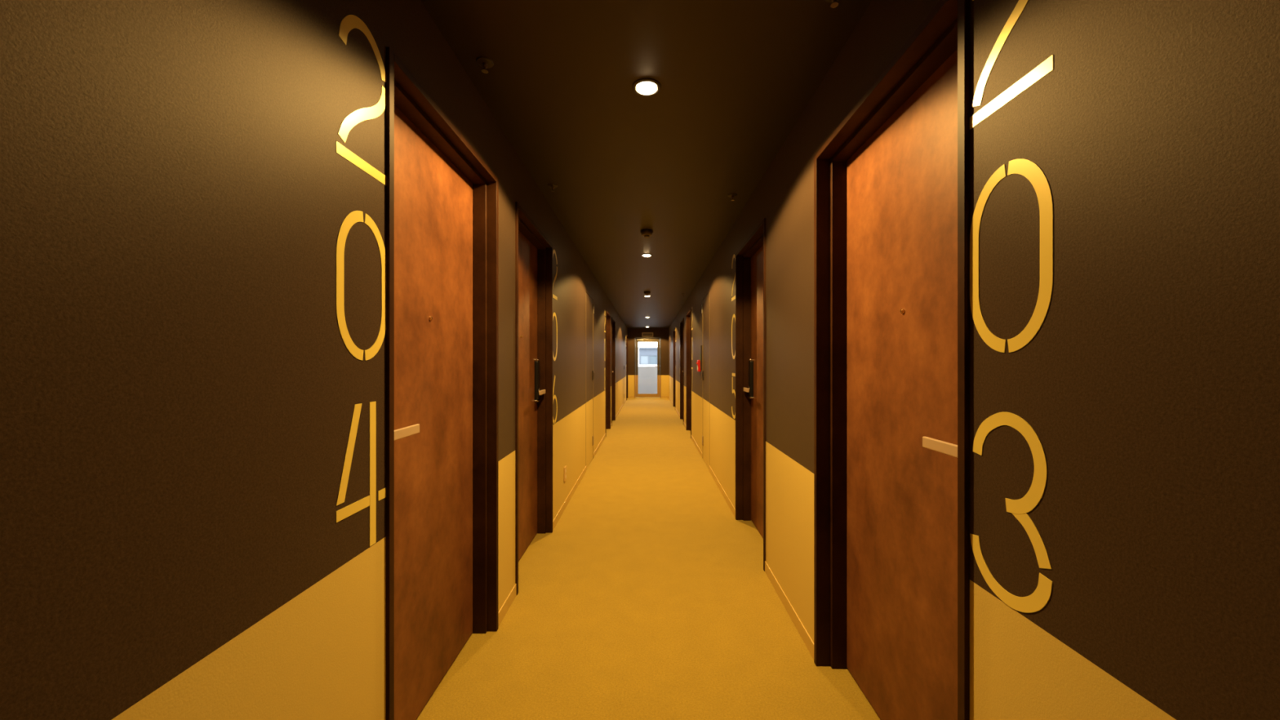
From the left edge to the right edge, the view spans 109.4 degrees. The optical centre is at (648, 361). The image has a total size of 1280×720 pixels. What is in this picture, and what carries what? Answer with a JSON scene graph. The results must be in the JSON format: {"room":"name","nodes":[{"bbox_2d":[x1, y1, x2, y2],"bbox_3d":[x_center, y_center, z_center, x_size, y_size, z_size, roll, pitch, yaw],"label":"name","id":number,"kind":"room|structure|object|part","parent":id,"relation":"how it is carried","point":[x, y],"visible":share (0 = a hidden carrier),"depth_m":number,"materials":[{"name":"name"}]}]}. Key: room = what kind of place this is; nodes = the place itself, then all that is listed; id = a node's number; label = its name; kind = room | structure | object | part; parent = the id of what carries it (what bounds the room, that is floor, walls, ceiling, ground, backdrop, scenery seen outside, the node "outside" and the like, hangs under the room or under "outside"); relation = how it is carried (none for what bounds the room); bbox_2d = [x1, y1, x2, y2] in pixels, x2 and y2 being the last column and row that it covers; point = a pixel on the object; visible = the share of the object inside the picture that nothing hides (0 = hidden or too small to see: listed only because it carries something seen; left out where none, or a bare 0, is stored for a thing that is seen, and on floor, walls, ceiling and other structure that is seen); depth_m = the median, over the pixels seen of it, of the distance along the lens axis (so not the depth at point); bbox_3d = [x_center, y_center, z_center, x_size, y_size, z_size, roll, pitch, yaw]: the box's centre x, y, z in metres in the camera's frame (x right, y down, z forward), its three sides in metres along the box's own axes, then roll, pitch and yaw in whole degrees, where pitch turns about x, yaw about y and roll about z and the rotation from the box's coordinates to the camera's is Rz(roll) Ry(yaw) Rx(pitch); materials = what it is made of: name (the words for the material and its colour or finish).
{"room":"hotel corridor","nodes":[
{"label":"hotel corridor","id":0,"kind":"room"},
{"bbox_2d":[0,0,627,719],"bbox_3d":[-0.878,0.062,6.325,0.324,2.395,19.050,0,0,0],"label":"wall","id":1,"kind":"structure","parent":0,"point":[180,384],"depth_m":0.73,"materials":[{"name":"paint"}]},
{"bbox_2d":[336,14,386,546],"bbox_3d":[-0.716,-0.188,1.137,0.002,1.328,0.197,0,0,0],"label":"room number","id":2,"kind":"object","parent":1,"relation":"attached to","point":[349,22],"visible":1,"depth_m":1.12,"materials":[{"name":"gold metal"}]},
{"bbox_2d":[386,46,498,719],"bbox_3d":[-0.803,0.201,1.687,0.194,2.119,0.900,0,0,0],"label":"door","id":3,"kind":"structure","parent":1,"relation":"in","point":[442,198],"depth_m":1.73,"materials":[{"name":"brown wood"}]},
{"bbox_3d":[-0.747,0.217,1.393,0.011,0.029,0.157,0,0,0],"label":"lever handle","id":4,"kind":"part","parent":3,"relation":"part of","materials":[{"name":"gold metal"}]},
{"bbox_2d":[515,201,552,595],"bbox_3d":[-0.803,0.201,2.897,0.194,2.119,0.913,0,0,0],"label":"door","id":5,"kind":"structure","parent":1,"relation":"in","point":[533,250],"depth_m":3.18,"materials":[{"name":"brown wood"}]},
{"bbox_3d":[-0.799,0.137,3.262,0.026,0.277,0.068,0,0,0],"label":"lock plate","id":6,"kind":"part","parent":5,"relation":"part of","materials":[{"name":"black plastic"}]},
{"bbox_3d":[-0.747,0.217,3.197,0.011,0.029,0.157,0,0,0],"label":"lever handle","id":7,"kind":"part","parent":5,"relation":"part of","materials":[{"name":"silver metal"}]},
{"bbox_2d":[552,249,557,423],"bbox_3d":[-0.716,-0.189,3.461,0.002,1.326,0.204,0,0,0],"label":"room number","id":8,"kind":"object","parent":1,"relation":"attached to","point":[555,297],"visible":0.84,"depth_m":3.49,"materials":[{"name":"gold metal"}]},
{"bbox_2d":[498,399,626,626],"bbox_3d":[-0.713,1.228,6.250,0.006,0.064,18.898,0,0,0],"label":"baseboard","id":9,"kind":"structure","parent":1,"relation":"attached to","point":[503,611],"depth_m":3.56,"materials":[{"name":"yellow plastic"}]},
{"bbox_2d":[564,465,566,481],"bbox_3d":[-0.711,0.960,3.880,0.010,0.120,0.070,0,0,0],"label":"outlet plate","id":10,"kind":"object","parent":1,"relation":"attached to","point":[565,467],"visible":1,"depth_m":3.86,"materials":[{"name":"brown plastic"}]},
{"bbox_2d":[586,293,594,469],"bbox_3d":[-0.726,0.229,5.540,0.060,2.050,0.693,0,0,0],"label":"service door","id":11,"kind":"structure","parent":1,"relation":"in","point":[589,302],"depth_m":5.56,"materials":[{"name":"paint"}]},
{"bbox_3d":[-0.717,0.229,5.877,0.004,2.050,0.008,0,0,0],"label":"edge trim","id":12,"kind":"part","parent":11,"relation":"part of","materials":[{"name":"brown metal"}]},
{"bbox_2d":[604,311,605,389],"bbox_3d":[-0.716,-0.188,7.467,0.002,1.327,0.204,0,0,0],"label":"room number","id":13,"kind":"object","parent":1,"relation":"attached to","point":[604,311],"visible":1,"depth_m":7.47,"materials":[{"name":"gold metal"}]},
{"bbox_2d":[605,310,610,436],"bbox_3d":[-0.802,0.201,8.020,0.196,2.119,0.898,0,0,0],"label":"door","id":14,"kind":"structure","parent":1,"relation":"in","point":[607,315],"depth_m":8.43,"materials":[{"name":"brown wood"}]},
{"bbox_2d":[611,316,615,426],"bbox_3d":[-0.802,0.201,9.242,0.196,2.119,0.893,0,0,0],"label":"door","id":15,"kind":"structure","parent":1,"relation":"in","point":[613,322],"depth_m":9.66,"materials":[{"name":"brown wood"}]},
{"bbox_2d":[622,333,624,404],"bbox_3d":[-0.726,0.229,13.078,0.060,2.050,0.648,0,0,0],"label":"service door","id":16,"kind":"structure","parent":1,"relation":"in","point":[623,334],"depth_m":12.98,"materials":[{"name":"paper"}]},
{"bbox_3d":[-0.737,0.229,13.075,0.038,2.050,0.642,0,0,0],"label":"panel","id":17,"kind":"part","parent":16,"relation":"part of","materials":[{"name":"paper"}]},
{"bbox_3d":[-0.717,0.229,13.392,0.004,2.050,0.008,0,0,0],"label":"edge trim","id":18,"kind":"part","parent":16,"relation":"part of","materials":[{"name":"yellow metal"}]},
{"bbox_2d":[626,334,627,399],"bbox_3d":[-0.798,0.201,15.110,0.204,2.119,0.868,0,0,0],"label":"door","id":19,"kind":"structure","parent":1,"relation":"in","point":[626,335],"depth_m":14.68,"materials":[{"name":"brown wood"}]},
{"bbox_2d":[420,0,871,328],"bbox_3d":[0.000,-1.185,6.230,2.100,0.100,19.260,0,0,0],"label":"ceiling","id":20,"kind":"structure","parent":0,"point":[735,77],"depth_m":1.99,"materials":[{"name":"black paint"}]},
{"bbox_2d":[475,56,493,73],"bbox_3d":[-0.620,-1.117,1.720,0.064,0.035,0.064,0,0,0],"label":"sprinkler","id":21,"kind":"object","parent":20,"relation":"attached to","point":[486,63],"visible":1,"depth_m":1.71,"materials":[{"name":"brown metal"}]},
{"bbox_2d":[547,183,557,191],"bbox_3d":[-0.618,-1.117,2.930,0.064,0.035,0.064,0,0,0],"label":"sprinkler","id":22,"kind":"object","parent":20,"relation":"attached to","point":[552,186],"visible":1,"depth_m":2.92,"materials":[{"name":"brown metal"}]},
{"bbox_2d":[631,78,661,96],"bbox_3d":[-0.007,-1.127,1.878,0.120,0.015,0.120,0,0,0],"label":"recessed light","id":23,"kind":"object","parent":20,"relation":"in","point":[645,86],"visible":1,"depth_m":1.86,"materials":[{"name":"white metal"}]},
{"bbox_2d":[635,81,657,94],"bbox_3d":[-0.007,-1.127,1.878,0.086,0.015,0.086,0,0,0],"label":"diffuser","id":24,"kind":"object","parent":23,"relation":"attached to","point":[642,87],"depth_m":1.86,"materials":[{"name":"beige plastic"}]},
{"bbox_2d":[640,229,653,238],"bbox_3d":[-0.014,-1.107,3.950,0.112,0.056,0.112,0,0,0],"label":"smoke detector","id":25,"kind":"object","parent":20,"relation":"attached to","point":[646,233],"visible":1,"depth_m":3.92,"materials":[{"name":"black plastic"}]},
{"bbox_2d":[640,253,652,257],"bbox_3d":[-0.018,-1.127,4.845,0.120,0.015,0.120,0,0,0],"label":"recessed light","id":26,"kind":"object","parent":20,"relation":"in","point":[642,255],"visible":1,"depth_m":4.82,"materials":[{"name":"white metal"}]},
{"bbox_2d":[644,291,650,295],"bbox_3d":[-0.020,-1.107,7.420,0.112,0.056,0.112,0,0,0],"label":"smoke detector","id":27,"kind":"object","parent":20,"relation":"attached to","point":[646,293],"visible":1,"depth_m":7.38,"materials":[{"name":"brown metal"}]},
{"bbox_2d":[727,193,737,200],"bbox_3d":[0.575,-1.117,3.100,0.064,0.035,0.064,0,0,0],"label":"sprinkler","id":28,"kind":"object","parent":20,"relation":"attached to","point":[732,196],"visible":1,"depth_m":3.09,"materials":[{"name":"brown metal"}]},
{"bbox_2d":[825,0,838,8],"bbox_3d":[0.575,-1.117,1.400,0.064,0.035,0.064,0,0,0],"label":"sprinkler","id":29,"kind":"object","parent":20,"relation":"attached to","point":[834,3],"visible":1,"depth_m":1.40,"materials":[{"name":"brown metal"}]},
{"bbox_2d":[627,328,668,395],"bbox_3d":[-0.006,0.062,15.775,1.420,2.395,0.150,0,0,0],"label":"wall","id":30,"kind":"structure","parent":0,"point":[663,333],"depth_m":15.70,"materials":[{"name":"paint"}]},
{"bbox_2d":[641,332,653,336],"bbox_3d":[-0.025,-0.925,15.687,0.390,0.140,0.026,0,0,0],"label":"wall sign","id":31,"kind":"object","parent":30,"relation":"attached to","point":[643,334],"visible":1,"depth_m":15.68,"materials":[{"name":"brown"}]},
{"bbox_2d":[634,337,661,397],"bbox_3d":[-0.022,0.205,15.770,0.925,2.110,0.160,0,0,0],"label":"door frame","id":32,"kind":"structure","parent":30,"relation":"in","point":[637,340],"depth_m":15.75,"materials":[{"name":"paint"}]},
{"bbox_2d":[627,395,668,397],"bbox_3d":[-0.006,1.228,15.697,1.406,0.064,0.006,0,0,0],"label":"baseboard","id":33,"kind":"structure","parent":30,"relation":"attached to","point":[628,396],"depth_m":15.70,"materials":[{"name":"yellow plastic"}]},
{"bbox_2d":[416,397,880,719],"bbox_3d":[0.000,1.310,6.230,2.100,0.100,19.260,0,0,0],"label":"floor","id":34,"kind":"structure","parent":0,"point":[647,597],"depth_m":2.22,"materials":[{"name":"yellow carpet"}]},
{"bbox_2d":[668,0,1279,719],"bbox_3d":[0.872,0.062,6.325,0.336,2.395,19.050,0,0,0],"label":"wall","id":35,"kind":"structure","parent":0,"point":[1148,384],"depth_m":0.70,"materials":[{"name":"paint"}]},
{"bbox_2d":[673,328,675,407],"bbox_3d":[0.796,0.201,12.175,0.208,2.119,0.898,0,0,0],"label":"door","id":36,"kind":"structure","parent":35,"relation":"in","point":[674,330],"depth_m":12.60,"materials":[{"name":"brown wood"}]},
{"bbox_2d":[680,318,684,421],"bbox_3d":[0.796,0.201,9.447,0.208,2.119,0.903,0,0,0],"label":"door","id":37,"kind":"structure","parent":35,"relation":"in","point":[682,322],"depth_m":9.88,"materials":[{"name":"brown wood"}]},
{"bbox_2d":[686,308,691,438],"bbox_3d":[0.796,0.201,7.848,0.208,2.119,0.903,0,0,0],"label":"door","id":38,"kind":"structure","parent":35,"relation":"in","point":[689,313],"depth_m":8.28,"materials":[{"name":"brown wood"}]},
{"bbox_2d":[691,307,693,390],"bbox_3d":[0.704,-0.203,7.291,0.002,1.354,0.204,0,0,0],"label":"room number","id":39,"kind":"object","parent":35,"relation":"attached to","point":[691,308],"visible":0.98,"depth_m":7.20,"materials":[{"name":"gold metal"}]},
{"bbox_2d":[696,360,700,371],"bbox_3d":[0.680,0.060,6.160,0.048,0.160,0.140,0,0,0],"label":"fire alarm box","id":40,"kind":"object","parent":35,"relation":"attached to","point":[698,362],"visible":0.96,"depth_m":6.09,"materials":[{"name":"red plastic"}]},
{"bbox_2d":[700,345,702,369],"bbox_3d":[0.697,-0.050,6.020,0.014,0.320,0.080,0,0,0],"label":"holder","id":41,"kind":"object","parent":35,"relation":"attached to","point":[700,345],"visible":1,"depth_m":5.98,"materials":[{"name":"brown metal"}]},
{"bbox_2d":[701,293,709,469],"bbox_3d":[0.714,0.229,5.551,0.060,2.050,0.673,0,0,0],"label":"service door","id":42,"kind":"structure","parent":35,"relation":"in","point":[705,306],"depth_m":5.58,"materials":[{"name":"paint"}]},
{"bbox_2d":[731,253,735,418],"bbox_3d":[0.704,-0.205,3.730,0.002,1.350,0.204,0,0,0],"label":"room number","id":43,"kind":"object","parent":35,"relation":"attached to","point":[734,255],"visible":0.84,"depth_m":3.75,"materials":[{"name":"gold metal"}]},
{"bbox_2d":[668,396,813,658],"bbox_3d":[0.701,1.228,6.250,0.006,0.064,18.898,0,0,0],"label":"baseboard","id":44,"kind":"structure","parent":35,"relation":"attached to","point":[794,617],"depth_m":2.39,"materials":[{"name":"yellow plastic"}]},
{"bbox_2d":[735,217,765,571],"bbox_3d":[0.797,0.201,3.171,0.205,2.119,0.906,0,0,0],"label":"door","id":45,"kind":"structure","parent":35,"relation":"in","point":[750,258],"depth_m":3.54,"materials":[{"name":"brown wood"}]},
{"bbox_3d":[0.747,0.217,3.467,0.011,0.029,0.157,0,0,0],"label":"lever handle","id":46,"kind":"part","parent":45,"relation":"part of","materials":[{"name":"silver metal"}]},
{"bbox_3d":[0.799,0.137,3.532,0.026,0.277,0.068,0,0,0],"label":"lock plate","id":47,"kind":"part","parent":45,"relation":"part of","materials":[{"name":"black plastic"}]},
{"bbox_2d":[813,0,969,719],"bbox_3d":[0.796,0.201,1.444,0.207,2.119,0.903,0,0,0],"label":"door","id":48,"kind":"structure","parent":35,"relation":"in","point":[891,181],"depth_m":1.46,"materials":[{"name":"brown wood"}]},
{"bbox_3d":[0.747,0.217,1.149,0.011,0.029,0.157,0,0,0],"label":"lever handle","id":49,"kind":"part","parent":48,"relation":"part of","materials":[{"name":"gold metal"}]},
{"bbox_2d":[969,0,1053,613],"bbox_3d":[0.704,-0.201,0.889,0.002,1.357,0.204,0,0,0],"label":"room number","id":50,"kind":"object","parent":35,"relation":"attached to","point":[1038,599],"visible":1,"depth_m":0.85,"materials":[{"name":"gold metal"}]},
{"label":"outside","id":51,"kind":"structure","parent":0,"visible":0},
{"bbox_3d":[0.000,4.310,38.800,80.000,0.100,42.400,0,0,0],"label":"ground","id":52,"kind":"structure","parent":51,"visible":0},
{"bbox_2d":[639,347,657,364],"bbox_3d":[0.000,1.750,27.475,12.400,5.020,5.250,0,0,0],"label":"neighbouring house","id":53,"kind":"structure","parent":52,"relation":"on","point":[647,356],"depth_m":25.02,"materials":[{"name":"grey"}]},
{"bbox_3d":[-0.220,-0.077,25.055,0.410,0.445,0.010,0,0,0],"label":"light pane","id":54,"kind":"part","parent":53,"relation":"part of","materials":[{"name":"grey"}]},
{"bbox_3d":[0.265,-0.077,25.055,0.400,0.445,0.010,0,0,0],"label":"dark pane","id":55,"kind":"part","parent":53,"relation":"part of","materials":[{"name":"blue glass"}]},
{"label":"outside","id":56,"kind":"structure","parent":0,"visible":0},
{"bbox_3d":[0.000,1.365,16.657,5.000,0.150,1.585,0,0,0],"label":"floor","id":57,"kind":"structure","parent":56,"visible":0},
{"bbox_2d":[638,364,657,393],"bbox_3d":[0.000,0.708,17.070,5.000,1.165,0.150,0,0,0],"label":"parapet","id":58,"kind":"object","parent":57,"relation":"on","point":[647,374],"visible":0.12,"depth_m":17.01,"materials":[{"name":"grey concrete"}]}
]}

